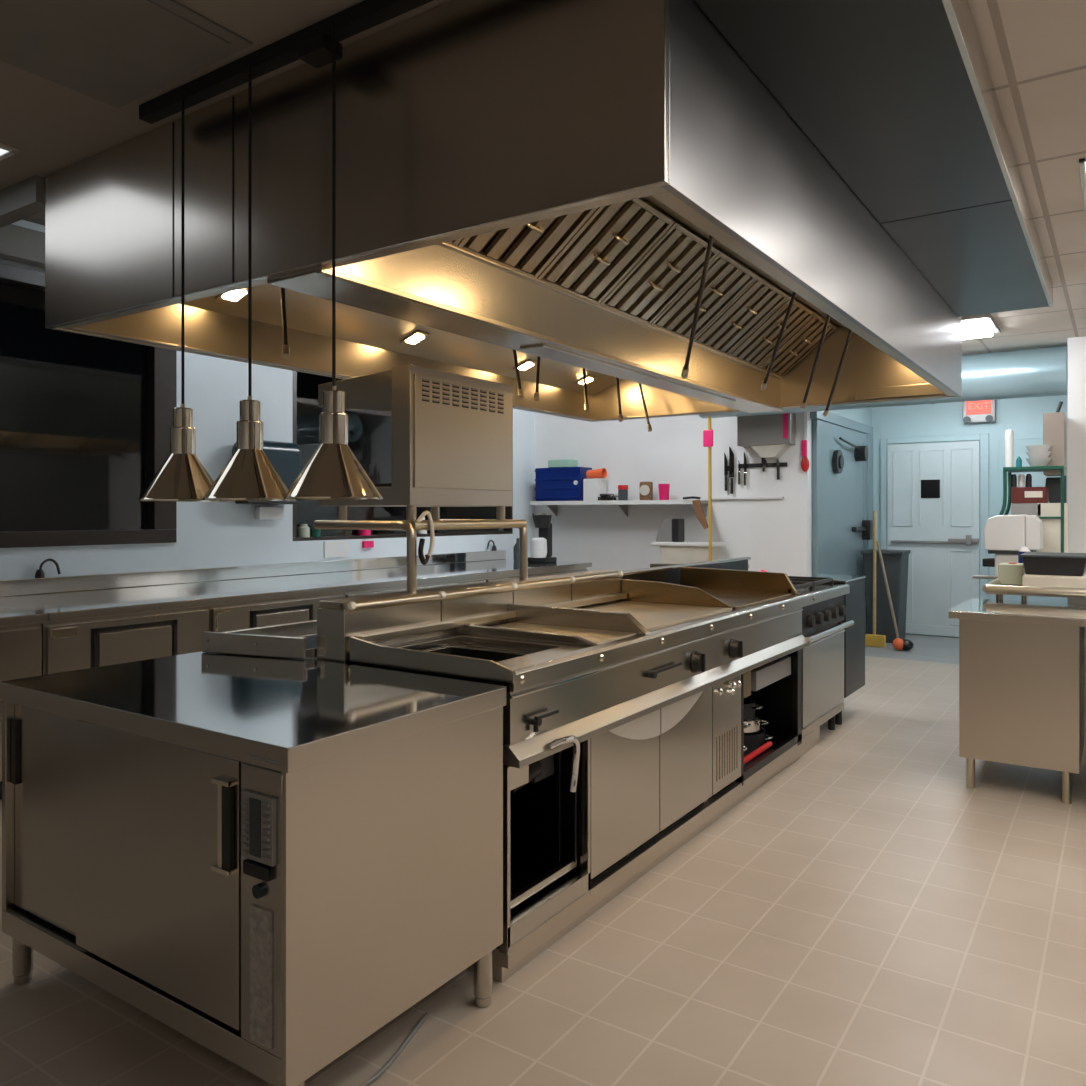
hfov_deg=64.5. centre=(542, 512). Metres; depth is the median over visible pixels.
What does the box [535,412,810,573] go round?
wall
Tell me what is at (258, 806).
control panel
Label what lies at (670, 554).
tub
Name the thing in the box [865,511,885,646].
broom
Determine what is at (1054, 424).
upper cabinet
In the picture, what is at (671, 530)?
kitchen scale
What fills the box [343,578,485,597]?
base cabinet
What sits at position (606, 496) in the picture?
tin
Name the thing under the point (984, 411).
exit sign
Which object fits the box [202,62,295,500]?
pendant lamp
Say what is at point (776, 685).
base cabinet
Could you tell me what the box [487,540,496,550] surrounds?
tap
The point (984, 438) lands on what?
trim
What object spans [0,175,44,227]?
trim
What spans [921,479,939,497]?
glass light
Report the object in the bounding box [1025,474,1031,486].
pot
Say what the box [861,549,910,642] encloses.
waste bin
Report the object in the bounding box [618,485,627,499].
spice jar
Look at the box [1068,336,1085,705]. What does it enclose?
wall pillar
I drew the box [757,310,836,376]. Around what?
filter
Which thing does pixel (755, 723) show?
stock pot
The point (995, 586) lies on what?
shelf
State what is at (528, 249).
filter
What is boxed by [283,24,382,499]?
pendant lamp
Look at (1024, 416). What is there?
wall
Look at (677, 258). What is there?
filter
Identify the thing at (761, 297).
filter
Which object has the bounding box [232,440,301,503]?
dispenser
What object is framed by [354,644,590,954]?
range
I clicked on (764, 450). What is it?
outlet
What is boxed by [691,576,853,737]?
range
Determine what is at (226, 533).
wall
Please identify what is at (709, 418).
pole
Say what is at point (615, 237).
filter
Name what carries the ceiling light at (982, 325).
attached to the ceiling at (1034, 51)
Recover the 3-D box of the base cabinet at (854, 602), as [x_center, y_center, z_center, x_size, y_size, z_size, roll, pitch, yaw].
[1.799,0.921,6.053,0.786,0.958,0.528,0,0,34]
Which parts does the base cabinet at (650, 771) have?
door, door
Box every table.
[949,598,1085,803]
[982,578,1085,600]
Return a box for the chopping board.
[1037,503,1067,552]
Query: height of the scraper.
0.025 m
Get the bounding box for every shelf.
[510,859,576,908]
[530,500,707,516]
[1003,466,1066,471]
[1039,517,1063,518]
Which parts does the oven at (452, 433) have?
leg, leg, leg, leg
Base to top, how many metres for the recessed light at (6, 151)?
0.012 m
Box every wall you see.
[0,220,534,579]
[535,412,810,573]
[811,408,870,573]
[871,395,1067,636]
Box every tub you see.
[548,459,577,467]
[660,546,720,563]
[1019,552,1085,575]
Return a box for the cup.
[658,484,669,499]
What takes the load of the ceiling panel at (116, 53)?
attached to the ceiling at (1034, 51)
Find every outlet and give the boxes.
[751,444,790,457]
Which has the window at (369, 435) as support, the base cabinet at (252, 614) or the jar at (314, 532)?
the jar at (314, 532)
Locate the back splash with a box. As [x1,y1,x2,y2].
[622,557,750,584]
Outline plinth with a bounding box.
[466,726,819,982]
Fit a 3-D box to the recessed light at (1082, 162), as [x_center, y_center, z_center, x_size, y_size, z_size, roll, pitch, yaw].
[2.352,-1.274,3.190,0.600,0.012,0.600,0,0,34]
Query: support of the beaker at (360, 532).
on the window at (369, 435)
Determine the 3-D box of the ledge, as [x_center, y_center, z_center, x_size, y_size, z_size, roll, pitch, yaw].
[-0.176,0.849,3.719,0.155,1.102,1.935,0,0,34]
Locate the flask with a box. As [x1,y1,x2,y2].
[513,538,518,561]
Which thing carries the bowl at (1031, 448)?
on the bowl at (1036, 454)
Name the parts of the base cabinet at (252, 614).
handle, pull panel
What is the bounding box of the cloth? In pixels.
[703,430,712,446]
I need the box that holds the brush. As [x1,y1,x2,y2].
[801,412,808,471]
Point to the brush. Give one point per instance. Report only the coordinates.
(804, 462)
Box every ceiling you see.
[0,0,1085,354]
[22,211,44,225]
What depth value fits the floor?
2.65 m
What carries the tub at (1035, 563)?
on the dish rack at (1027, 579)
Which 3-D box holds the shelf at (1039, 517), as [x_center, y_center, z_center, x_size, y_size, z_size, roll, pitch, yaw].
[3.573,0.033,6.226,0.355,0.015,0.360,0,0,34]
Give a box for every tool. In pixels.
[738,460,740,484]
[744,452,746,485]
[762,458,766,471]
[777,458,779,479]
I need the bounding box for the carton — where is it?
[1011,503,1040,515]
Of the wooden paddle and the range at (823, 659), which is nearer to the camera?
the range at (823, 659)
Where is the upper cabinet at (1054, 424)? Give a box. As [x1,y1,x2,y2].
[1043,401,1066,475]
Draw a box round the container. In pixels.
[651,541,725,563]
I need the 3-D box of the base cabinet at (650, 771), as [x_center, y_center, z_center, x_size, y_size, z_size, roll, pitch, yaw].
[0.189,0.902,3.545,0.654,0.795,1.048,0,0,34]
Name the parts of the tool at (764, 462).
blade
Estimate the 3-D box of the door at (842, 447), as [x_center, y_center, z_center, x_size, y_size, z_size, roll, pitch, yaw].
[3.230,0.200,9.079,0.160,2.400,2.230,0,0,34]
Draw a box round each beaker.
[358,530,370,535]
[586,468,606,478]
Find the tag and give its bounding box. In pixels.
[362,541,373,547]
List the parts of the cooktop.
griddle plate, griddle plate, griddle plate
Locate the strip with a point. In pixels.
(783, 464)
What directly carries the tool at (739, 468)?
attached to the strip
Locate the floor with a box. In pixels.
[0,633,1085,1085]
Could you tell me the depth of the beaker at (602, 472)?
9.21 m
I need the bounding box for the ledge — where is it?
[317,570,622,664]
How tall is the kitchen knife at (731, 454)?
0.470 m
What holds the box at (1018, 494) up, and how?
on the carton
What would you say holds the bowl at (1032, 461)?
on the wire rack at (1009, 470)
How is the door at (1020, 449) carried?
attached to the wall at (1024, 416)
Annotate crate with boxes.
[535,467,591,500]
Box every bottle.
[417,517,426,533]
[1016,457,1021,466]
[1018,547,1030,562]
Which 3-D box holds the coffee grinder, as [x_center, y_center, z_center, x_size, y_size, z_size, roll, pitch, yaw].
[-0.018,0.250,8.730,0.220,0.500,0.255,0,0,34]
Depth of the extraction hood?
2.62 m
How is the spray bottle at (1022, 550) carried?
on the shelf at (995, 586)
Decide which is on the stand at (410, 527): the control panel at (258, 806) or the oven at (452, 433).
the oven at (452, 433)
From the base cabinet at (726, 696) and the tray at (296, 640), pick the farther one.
the base cabinet at (726, 696)
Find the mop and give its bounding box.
[876,541,913,649]
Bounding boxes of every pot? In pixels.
[744,697,763,718]
[744,714,768,732]
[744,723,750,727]
[744,727,772,753]
[1010,474,1016,486]
[1018,474,1024,486]
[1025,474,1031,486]
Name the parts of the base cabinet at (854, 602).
leg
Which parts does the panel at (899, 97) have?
casing, casing, edge trim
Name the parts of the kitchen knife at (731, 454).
handle, blade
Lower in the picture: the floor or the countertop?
the floor
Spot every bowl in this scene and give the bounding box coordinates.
[1026,445,1050,451]
[1026,451,1051,457]
[1026,458,1050,465]
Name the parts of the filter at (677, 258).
handle, handle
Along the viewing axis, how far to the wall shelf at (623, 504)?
9.01 m
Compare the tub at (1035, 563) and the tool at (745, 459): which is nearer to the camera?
the tub at (1035, 563)
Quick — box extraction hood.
[45,0,961,431]
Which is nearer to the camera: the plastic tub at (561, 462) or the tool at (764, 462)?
the tool at (764, 462)
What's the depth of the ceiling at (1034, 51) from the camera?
2.75 m
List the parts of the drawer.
name plate, pull panel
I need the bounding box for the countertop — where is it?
[0,550,591,626]
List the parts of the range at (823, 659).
knob, knob, oven door, panel, door trim, knob, leg, knob, knob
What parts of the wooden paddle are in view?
blade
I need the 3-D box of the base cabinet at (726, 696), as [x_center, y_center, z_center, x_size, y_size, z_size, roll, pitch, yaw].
[0.587,0.902,4.122,0.670,0.795,0.345,0,0,34]
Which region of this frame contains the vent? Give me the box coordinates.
[422,378,503,413]
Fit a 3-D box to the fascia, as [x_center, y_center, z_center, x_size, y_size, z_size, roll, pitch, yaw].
[0.685,0.636,3.686,0.080,0.217,2.800,0,0,34]
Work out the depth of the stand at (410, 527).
3.45 m
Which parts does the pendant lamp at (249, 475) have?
lamp shade, cord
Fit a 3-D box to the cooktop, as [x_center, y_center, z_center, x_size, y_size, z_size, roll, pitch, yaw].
[0.640,0.427,4.280,0.782,0.195,3.745,0,0,34]
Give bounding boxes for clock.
[640,481,652,499]
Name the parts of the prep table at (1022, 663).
leg, panel, leg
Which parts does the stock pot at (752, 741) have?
handle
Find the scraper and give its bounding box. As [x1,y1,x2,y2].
[744,741,771,763]
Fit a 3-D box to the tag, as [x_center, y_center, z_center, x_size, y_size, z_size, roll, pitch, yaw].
[-1.562,0.280,7.681,0.030,0.060,0.120,0,0,34]
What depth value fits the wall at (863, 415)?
9.47 m
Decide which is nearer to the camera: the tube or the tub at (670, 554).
the tube
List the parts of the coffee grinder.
hopper lid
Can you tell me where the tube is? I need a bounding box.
[1005,430,1013,466]
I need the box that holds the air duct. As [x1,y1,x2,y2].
[699,346,1067,418]
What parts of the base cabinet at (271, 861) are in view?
handle, leg, door, frame, door, handle, switch knob, blank plate, leg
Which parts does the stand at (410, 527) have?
post, rail, post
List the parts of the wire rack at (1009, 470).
leg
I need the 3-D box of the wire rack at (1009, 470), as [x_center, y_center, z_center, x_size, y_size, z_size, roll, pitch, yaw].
[3.540,0.062,6.248,0.435,0.784,0.360,0,0,34]
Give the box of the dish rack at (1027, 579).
[1022,572,1085,587]
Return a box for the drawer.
[41,606,208,674]
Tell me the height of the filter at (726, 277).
0.320 m
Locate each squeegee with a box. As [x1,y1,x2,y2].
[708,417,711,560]
[972,575,997,578]
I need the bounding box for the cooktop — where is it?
[350,567,849,691]
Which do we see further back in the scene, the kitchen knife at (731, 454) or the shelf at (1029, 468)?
the kitchen knife at (731, 454)
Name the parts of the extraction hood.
panel, panel, roof plate, roof plate, panel, panel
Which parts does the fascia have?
trim, pilot lever, knob, knob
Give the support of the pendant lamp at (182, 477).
hanging from the track
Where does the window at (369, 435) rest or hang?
in the wall at (226, 533)
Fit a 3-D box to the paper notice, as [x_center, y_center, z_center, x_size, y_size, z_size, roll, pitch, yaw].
[-1.771,0.310,7.388,0.012,0.140,0.280,0,0,34]
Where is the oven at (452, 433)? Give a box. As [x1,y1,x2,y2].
[318,364,511,564]
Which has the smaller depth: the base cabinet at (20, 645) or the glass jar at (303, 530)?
the base cabinet at (20, 645)
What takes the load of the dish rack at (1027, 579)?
on the shelf at (995, 586)
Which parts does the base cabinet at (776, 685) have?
cross plate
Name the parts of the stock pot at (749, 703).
handle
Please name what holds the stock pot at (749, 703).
on the stock pot at (755, 723)
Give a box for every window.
[0,263,176,547]
[293,371,512,540]
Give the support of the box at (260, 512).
attached to the wall at (226, 533)
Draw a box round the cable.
[359,1013,428,1085]
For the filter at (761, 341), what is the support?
on the extraction hood
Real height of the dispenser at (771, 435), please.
0.520 m
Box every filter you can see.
[445,239,461,246]
[457,208,596,278]
[537,198,674,303]
[600,217,719,323]
[651,247,757,339]
[693,272,787,354]
[727,293,813,366]
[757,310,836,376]
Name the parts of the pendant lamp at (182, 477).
lamp shade, cord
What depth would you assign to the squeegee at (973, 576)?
5.92 m
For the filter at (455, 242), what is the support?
on the extraction hood
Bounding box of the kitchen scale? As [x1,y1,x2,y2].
[656,519,683,541]
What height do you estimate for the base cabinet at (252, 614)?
0.853 m
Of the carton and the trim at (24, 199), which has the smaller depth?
the trim at (24, 199)
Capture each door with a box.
[810,411,872,633]
[887,441,979,636]
[999,437,1067,602]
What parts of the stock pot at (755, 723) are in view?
handle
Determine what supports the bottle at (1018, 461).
on the wire rack at (1009, 470)
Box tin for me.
[598,493,617,500]
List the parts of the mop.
socket knob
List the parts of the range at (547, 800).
frame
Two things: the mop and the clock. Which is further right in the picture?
the mop
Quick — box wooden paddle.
[683,496,708,528]
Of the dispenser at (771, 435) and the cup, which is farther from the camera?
the cup
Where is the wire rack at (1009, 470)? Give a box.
[999,466,1066,552]
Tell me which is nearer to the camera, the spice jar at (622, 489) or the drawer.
the drawer
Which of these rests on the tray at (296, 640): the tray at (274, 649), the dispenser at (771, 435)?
the tray at (274, 649)
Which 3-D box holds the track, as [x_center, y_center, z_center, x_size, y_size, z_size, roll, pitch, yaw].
[-0.611,-1.238,2.280,1.560,0.085,0.070,0,0,34]
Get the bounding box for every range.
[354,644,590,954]
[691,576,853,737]
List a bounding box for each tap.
[35,558,60,577]
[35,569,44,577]
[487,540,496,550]
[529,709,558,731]
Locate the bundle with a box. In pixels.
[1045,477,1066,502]
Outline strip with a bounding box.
[740,462,786,467]
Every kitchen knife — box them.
[724,453,727,490]
[729,447,733,493]
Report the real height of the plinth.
0.117 m
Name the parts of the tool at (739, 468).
handle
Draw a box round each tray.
[201,619,316,658]
[267,627,316,658]
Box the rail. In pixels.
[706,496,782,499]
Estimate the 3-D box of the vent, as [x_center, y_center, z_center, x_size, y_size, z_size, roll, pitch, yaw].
[-0.326,-0.487,3.617,0.006,0.089,0.538,0,0,34]
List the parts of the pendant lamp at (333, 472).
lamp shade, cord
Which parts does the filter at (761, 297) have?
handle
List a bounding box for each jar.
[297,524,309,536]
[311,526,320,536]
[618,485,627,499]
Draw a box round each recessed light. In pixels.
[0,143,17,160]
[1079,158,1085,209]
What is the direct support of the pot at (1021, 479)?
on the box at (1018, 494)
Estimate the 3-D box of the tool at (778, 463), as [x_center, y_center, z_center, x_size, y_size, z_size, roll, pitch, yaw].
[2.261,-0.435,8.266,0.030,0.230,0.016,0,0,34]
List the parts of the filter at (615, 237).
handle, handle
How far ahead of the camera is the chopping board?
6.03 m
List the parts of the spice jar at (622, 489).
lid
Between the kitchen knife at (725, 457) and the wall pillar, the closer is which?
the wall pillar
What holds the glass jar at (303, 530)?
on the window at (369, 435)
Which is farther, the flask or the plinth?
the flask
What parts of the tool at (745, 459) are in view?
handle, blade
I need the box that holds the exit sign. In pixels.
[963,400,995,423]
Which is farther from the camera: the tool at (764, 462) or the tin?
the tin
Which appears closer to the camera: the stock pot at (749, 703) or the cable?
the cable
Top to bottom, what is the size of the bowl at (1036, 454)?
0.060 m
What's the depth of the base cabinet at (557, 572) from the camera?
7.97 m
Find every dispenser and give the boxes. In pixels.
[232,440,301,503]
[737,413,795,457]
[984,514,1043,553]
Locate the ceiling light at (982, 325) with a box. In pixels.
[962,313,1000,338]
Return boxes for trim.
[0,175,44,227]
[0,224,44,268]
[880,433,988,598]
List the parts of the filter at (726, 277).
handle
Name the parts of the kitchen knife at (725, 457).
handle, blade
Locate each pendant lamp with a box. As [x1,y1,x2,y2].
[137,93,223,501]
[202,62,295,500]
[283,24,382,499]
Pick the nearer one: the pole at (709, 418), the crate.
the pole at (709, 418)
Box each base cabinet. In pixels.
[0,623,40,799]
[0,651,506,1085]
[208,592,344,631]
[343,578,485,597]
[450,643,711,881]
[484,567,587,581]
[706,675,741,801]
[735,649,801,785]
[777,572,865,724]
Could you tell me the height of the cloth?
0.160 m
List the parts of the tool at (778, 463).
handle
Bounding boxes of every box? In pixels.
[255,507,283,518]
[583,479,605,500]
[998,562,1025,584]
[1011,487,1048,502]
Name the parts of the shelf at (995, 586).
leg, leg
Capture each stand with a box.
[313,519,527,592]
[650,562,748,567]
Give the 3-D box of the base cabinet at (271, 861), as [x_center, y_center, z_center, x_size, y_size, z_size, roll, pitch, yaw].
[-0.861,0.950,2.510,1.288,0.900,0.797,0,0,34]
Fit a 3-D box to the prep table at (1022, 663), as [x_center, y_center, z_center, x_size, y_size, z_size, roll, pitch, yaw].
[2.910,0.950,4.310,1.485,0.900,0.800,0,0,34]
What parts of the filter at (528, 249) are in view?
handle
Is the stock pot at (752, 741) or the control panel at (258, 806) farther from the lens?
the stock pot at (752, 741)
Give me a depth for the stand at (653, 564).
8.43 m
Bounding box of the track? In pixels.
[139,0,433,123]
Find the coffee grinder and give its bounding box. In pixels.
[528,513,556,562]
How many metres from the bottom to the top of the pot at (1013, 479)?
0.094 m
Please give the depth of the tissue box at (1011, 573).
5.43 m
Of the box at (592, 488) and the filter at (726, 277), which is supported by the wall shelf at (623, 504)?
the box at (592, 488)
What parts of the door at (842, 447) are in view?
handle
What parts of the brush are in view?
handle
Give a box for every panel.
[0,0,252,107]
[241,789,275,866]
[694,0,1052,316]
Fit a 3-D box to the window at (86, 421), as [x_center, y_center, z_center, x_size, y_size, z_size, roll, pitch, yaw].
[-3.596,-0.645,4.753,0.125,1.710,3.370,0,0,34]
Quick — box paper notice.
[324,541,348,557]
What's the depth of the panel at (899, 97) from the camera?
2.55 m
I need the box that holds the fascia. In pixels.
[503,607,808,767]

